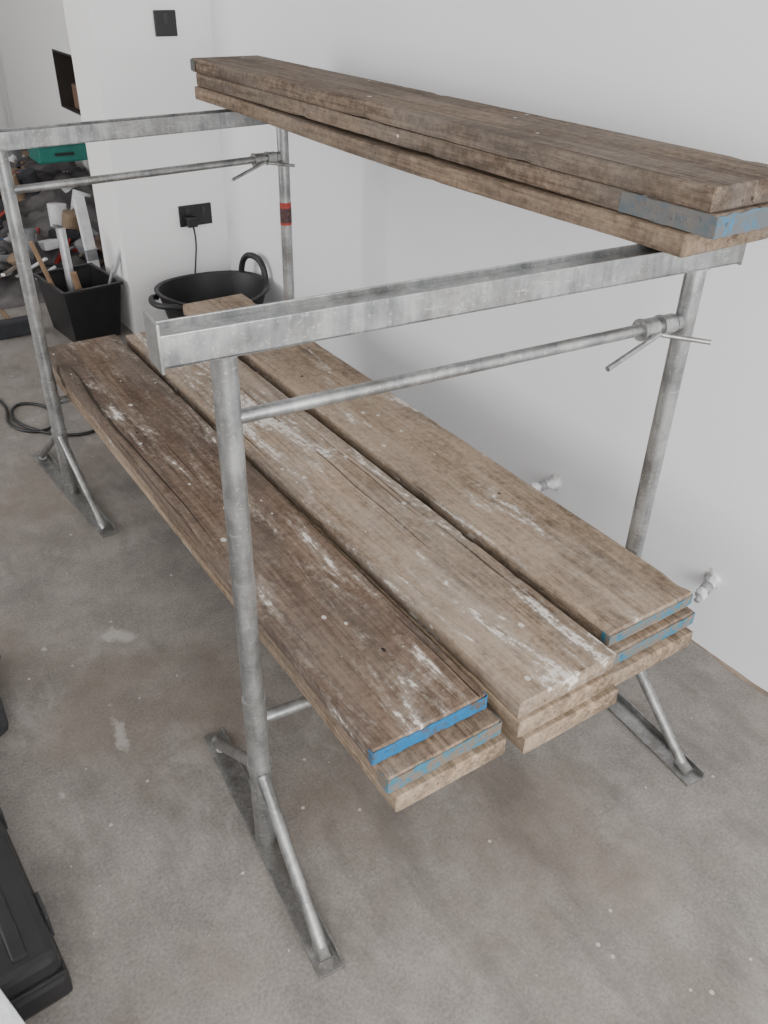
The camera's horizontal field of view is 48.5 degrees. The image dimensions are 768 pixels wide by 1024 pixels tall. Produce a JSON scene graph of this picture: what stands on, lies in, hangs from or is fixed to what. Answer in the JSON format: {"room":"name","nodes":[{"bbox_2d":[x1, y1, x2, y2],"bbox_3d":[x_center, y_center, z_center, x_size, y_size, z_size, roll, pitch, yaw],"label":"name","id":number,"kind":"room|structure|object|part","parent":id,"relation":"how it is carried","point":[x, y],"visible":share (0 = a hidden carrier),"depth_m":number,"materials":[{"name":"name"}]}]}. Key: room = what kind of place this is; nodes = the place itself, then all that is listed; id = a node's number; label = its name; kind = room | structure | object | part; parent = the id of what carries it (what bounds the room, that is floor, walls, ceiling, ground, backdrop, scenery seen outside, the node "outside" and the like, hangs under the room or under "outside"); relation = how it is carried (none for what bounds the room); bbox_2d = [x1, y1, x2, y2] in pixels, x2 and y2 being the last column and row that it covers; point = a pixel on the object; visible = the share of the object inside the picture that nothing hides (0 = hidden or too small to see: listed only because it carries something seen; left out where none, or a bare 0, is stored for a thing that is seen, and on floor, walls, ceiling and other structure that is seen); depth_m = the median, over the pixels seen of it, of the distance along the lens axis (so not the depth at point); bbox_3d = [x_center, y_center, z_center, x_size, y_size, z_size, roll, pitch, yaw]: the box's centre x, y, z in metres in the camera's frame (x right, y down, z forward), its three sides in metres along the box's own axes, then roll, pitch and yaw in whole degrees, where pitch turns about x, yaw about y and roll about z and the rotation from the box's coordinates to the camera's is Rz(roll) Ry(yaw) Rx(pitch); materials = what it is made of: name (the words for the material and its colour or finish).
{"room":"construction site","nodes":[
{"label":"construction site","id":0,"kind":"room"},
{"bbox_2d":[63,0,230,333],"bbox_3d":[-0.916,-1.946,3.386,0.596,2.600,0.314,-19,39,-28],"label":"wall","id":1,"kind":"structure","parent":0,"point":[121,67],"depth_m":3.46,"materials":[{"name":"white paint"}]},
{"bbox_2d":[153,10,177,36],"bbox_3d":[-0.836,-1.871,3.264,0.088,0.088,0.012,-19,39,-28],"label":"light switch","id":2,"kind":"object","parent":1,"relation":"attached to","point":[165,24],"depth_m":3.26,"materials":[{"name":"black plastic"}]},
{"bbox_2d":[185,216,197,272],"bbox_3d":[-0.911,-1.016,3.710,0.271,0.486,0.088,-19,39,-28],"label":"plug","id":3,"kind":"object","parent":1,"relation":"attached to","point":[190,221],"visible":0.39,"depth_m":3.65,"materials":[{"name":"black plastic"}]},
{"bbox_2d":[178,202,211,226],"bbox_3d":[-0.813,-1.283,3.681,0.148,0.088,0.012,-19,39,-28],"label":"wall socket","id":4,"kind":"object","parent":1,"relation":"attached to","point":[203,213],"depth_m":3.67,"materials":[{"name":"black plastic"}]},
{"bbox_2d":[0,302,767,1023],"bbox_3d":[-2.391,-0.181,2.922,4.476,0.100,11.300,-19,39,-28],"label":"floor","id":5,"kind":"structure","parent":0,"point":[573,878],"depth_m":1.68,"materials":[{"name":"concrete"}]},
{"bbox_2d":[0,654,8,735],"bbox_3d":[-1.049,0.412,1.840,0.360,0.150,0.436,29,42,36],"label":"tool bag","id":6,"kind":"object","parent":5,"relation":"on","point":[4,724],"visible":1,"depth_m":1.84,"materials":[{"name":"fabric"}]},
{"bbox_2d":[0,989,24,1023],"bbox_3d":[-0.571,0.801,1.231,0.110,0.189,0.115,27,41,33],"label":"polystyrene offcut","id":7,"kind":"object","parent":5,"relation":"on","point":[8,1014],"visible":1,"depth_m":1.20,"materials":[{"name":"white plastic"}]},
{"bbox_2d":[0,308,30,339],"bbox_3d":[-1.872,-1.044,3.698,0.670,0.507,0.164,11,35,14],"label":"broom","id":8,"kind":"object","parent":5,"relation":"on","point":[10,327],"visible":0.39,"depth_m":3.73,"materials":[{"name":"plastic"}]},
{"bbox_3d":[-1.891,-1.084,3.731,0.607,0.477,0.022,14,36,19],"label":"handle","id":9,"kind":"part","parent":8,"relation":"part of","materials":[{"name":"brown wood"}]},
{"bbox_2d":[0,807,72,1020],"bbox_3d":[-0.829,0.695,1.443,0.424,0.120,0.526,-21,40,-31],"label":"tool case","id":10,"kind":"object","parent":5,"relation":"on","point":[34,973],"visible":0.96,"depth_m":1.37,"materials":[{"name":"plastic"}]},
{"bbox_2d":[0,399,94,435],"bbox_3d":[-1.437,-0.388,3.170,0.892,0.011,0.189,16,36,21],"label":"cable","id":11,"kind":"object","parent":5,"relation":"on","point":[31,429],"visible":0.77,"depth_m":3.05,"materials":[{"name":"black plastic"}]},
{"bbox_2d":[0,143,105,308],"bbox_3d":[-2.333,-1.931,5.052,1.050,0.534,2.900,-19,39,-28],"label":"rubble","id":12,"kind":"object","parent":5,"relation":"on","point":[41,212],"visible":0.56,"depth_m":4.64,"materials":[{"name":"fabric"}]},
{"bbox_2d":[28,228,122,341],"bbox_3d":[-1.325,-0.999,3.709,0.350,0.440,0.336,-24,41,-33],"label":"bucket","id":13,"kind":"object","parent":5,"relation":"on","point":[83,301],"visible":0.96,"depth_m":3.68,"materials":[{"name":"plastic"}]},
{"bbox_2d":[72,196,99,266],"bbox_3d":[-1.359,-1.201,3.956,0.088,0.491,0.052,29,42,35],"label":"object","id":14,"kind":"object","parent":5,"relation":"on","point":[90,250],"visible":0.77,"depth_m":3.90,"materials":[{"name":"white paint"}]},
{"bbox_2d":[0,109,294,537],"bbox_3d":[-0.653,-0.646,2.626,1.005,1.076,0.596,-23,40,-32],"label":"trestle","id":15,"kind":"object","parent":5,"relation":"on","point":[64,474],"visible":0.66,"depth_m":2.41,"materials":[{"name":"metal"}]},
{"bbox_3d":[-0.978,-0.489,2.421,0.046,1.010,0.046,-23,40,-32],"label":"leg","id":16,"kind":"part","parent":15,"relation":"part of","materials":[{"name":"metal"}]},
{"bbox_3d":[-0.320,-0.762,2.860,0.046,1.010,0.046,-23,40,-32],"label":"leg","id":17,"kind":"part","parent":15,"relation":"part of","materials":[{"name":"metal"}]},
{"bbox_2d":[280,208,291,222],"bbox_3d":[-0.315,-0.953,2.735,0.038,0.045,0.038,-23,40,-32],"label":"print","id":18,"kind":"object","parent":15,"relation":"attached to","point":[285,213],"depth_m":2.72},
{"bbox_2d":[195,86,767,257],"bbox_3d":[0.035,-0.878,2.026,0.226,0.046,1.880,-19,39,-28],"label":"board","id":19,"kind":"object","parent":15,"relation":"on","point":[663,238],"visible":0.42,"depth_m":1.65,"materials":[{"name":"brown wood"}]},
{"bbox_2d":[196,72,767,239],"bbox_3d":[0.056,-0.904,1.988,0.230,0.037,1.920,-19,39,-28],"label":"board","id":20,"kind":"object","parent":19,"relation":"on","point":[726,223],"visible":0.55,"depth_m":1.56,"materials":[{"name":"brown wood"}]},
{"bbox_2d":[190,55,767,212],"bbox_3d":[0.044,-0.939,1.972,0.227,0.037,1.920,-19,39,-28],"label":"board","id":21,"kind":"object","parent":20,"relation":"on","point":[710,182],"visible":1,"depth_m":1.61,"materials":[{"name":"brown wood"}]},
{"bbox_2d":[611,627,692,685],"bbox_3d":[-0.037,-0.183,2.313,0.225,0.037,1.992,-19,39,-28],"label":"board","id":22,"kind":"object","parent":15,"relation":"on","point":[659,651],"visible":0.03,"depth_m":1.62,"materials":[{"name":"brown wood"}]},
{"bbox_2d":[237,357,694,664],"bbox_3d":[-0.038,-0.224,2.307,0.228,0.037,1.999,-19,39,-28],"label":"board","id":23,"kind":"object","parent":22,"relation":"on","point":[656,632],"visible":0.12,"depth_m":1.62,"materials":[{"name":"brown wood"}]},
{"bbox_2d":[183,294,692,646],"bbox_3d":[-0.046,-0.263,2.296,0.228,0.037,1.999,-19,39,-28],"label":"board","id":24,"kind":"object","parent":23,"relation":"on","point":[608,590],"visible":0.8,"depth_m":1.91,"materials":[{"name":"brown wood"}]},
{"bbox_2d":[148,252,268,318],"bbox_3d":[-0.708,-0.840,3.538,0.472,0.387,0.442,-1,33,-4],"label":"bucket","id":25,"kind":"object","parent":5,"relation":"on","point":[174,292],"visible":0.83,"depth_m":3.63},
{"bbox_3d":[-0.873,-0.819,3.348,0.193,0.032,0.077,29,43,36],"label":"handle","id":26,"kind":"part","parent":25,"relation":"part of","materials":[{"name":"black plastic"}]},
{"bbox_3d":[-0.551,-1.031,3.593,0.196,0.120,0.033,29,43,36],"label":"handle","id":27,"kind":"part","parent":25,"relation":"part of","materials":[{"name":"black plastic"}]},
{"bbox_2d":[143,243,746,979],"bbox_3d":[0.148,0.085,1.544,1.018,1.076,0.596,-16,37,-24],"label":"trestle","id":28,"kind":"object","parent":5,"relation":"on","point":[217,337],"visible":0.77,"depth_m":1.32,"materials":[{"name":"metal"}]},
{"bbox_3d":[-0.219,0.212,1.382,0.046,1.010,0.046,-16,37,-24],"label":"leg","id":29,"kind":"part","parent":28,"relation":"part of","materials":[{"name":"metal"}]},
{"bbox_2d":[54,376,505,811],"bbox_3d":[-0.406,-0.011,2.038,0.226,0.037,1.881,-19,39,-28],"label":"board","id":30,"kind":"object","parent":28,"relation":"on","point":[412,792],"visible":0.12,"depth_m":1.42,"materials":[{"name":"brown wood"}]},
{"bbox_2d":[52,368,501,793],"bbox_3d":[-0.414,-0.042,2.017,0.229,0.037,1.871,-19,39,-28],"label":"board","id":31,"kind":"object","parent":30,"relation":"on","point":[404,767],"visible":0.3,"depth_m":1.39,"materials":[{"name":"brown wood"}]},
{"bbox_2d":[48,334,487,764],"bbox_3d":[-0.431,-0.082,2.007,0.229,0.037,1.848,-19,38,-28],"label":"board","id":32,"kind":"object","parent":31,"relation":"on","point":[390,688],"visible":0.89,"depth_m":1.66,"materials":[{"name":"brown wood"}]},
{"bbox_2d":[501,684,618,753],"bbox_3d":[-0.195,-0.077,2.147,0.226,0.037,1.902,-19,39,-28],"label":"board","id":33,"kind":"object","parent":28,"relation":"on","point":[603,700],"visible":0.02,"depth_m":1.48,"materials":[{"name":"brown wood"}]},
{"bbox_2d":[137,355,613,736],"bbox_3d":[-0.204,-0.106,2.120,0.225,0.037,1.883,-19,39,-28],"label":"board","id":34,"kind":"object","parent":33,"relation":"on","point":[519,727],"visible":0.06,"depth_m":1.48,"materials":[{"name":"brown wood"}]},
{"bbox_2d":[126,332,615,717],"bbox_3d":[-0.202,-0.138,2.101,0.225,0.037,1.869,-19,39,-28],"label":"board","id":35,"kind":"object","parent":34,"relation":"on","point":[527,652],"visible":0.76,"depth_m":1.73,"materials":[{"name":"beige wood"}]},
{"bbox_3d":[0.525,-0.001,1.734,0.046,1.010,0.046,-16,37,-24],"label":"leg","id":36,"kind":"part","parent":28,"relation":"part of","materials":[{"name":"metal"}]},
{"bbox_2d":[0,0,767,691],"bbox_3d":[-0.539,-1.865,3.276,0.120,2.600,11.300,-19,39,-28],"label":"wall","id":37,"kind":"structure","parent":0,"point":[687,73],"depth_m":2.22,"materials":[{"name":"paint"}]},
{"bbox_2d":[52,49,80,115],"bbox_3d":[-1.810,-2.562,5.090,0.130,0.320,0.540,-19,39,-28],"label":"wall opening","id":38,"kind":"object","parent":37,"relation":"attached to","point":[63,63],"visible":0.22,"depth_m":5.24,"materials":[{"name":"black"}]},
{"bbox_2d":[529,473,561,490],"bbox_3d":[0.451,-0.083,2.432,0.104,0.059,0.054,-4,34,-7],"label":"pipe stub","id":39,"kind":"object","parent":37,"relation":"attached to","point":[554,482],"visible":0.8,"depth_m":2.42,"materials":[{"name":"white plastic"}]},
{"bbox_2d":[694,567,722,602],"bbox_3d":[0.771,0.179,2.026,0.046,0.052,0.102,21,38,27],"label":"pipe stub","id":40,"kind":"object","parent":37,"relation":"attached to","point":[712,580],"visible":1,"depth_m":2.03,"materials":[{"name":"white plastic"}]},
{"bbox_2d":[691,639,767,695],"bbox_3d":[0.713,0.271,2.247,0.017,0.012,5.100,-19,39,-28],"label":"trim","id":41,"kind":"structure","parent":37,"relation":"attached to","point":[730,669],"depth_m":2.07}
]}

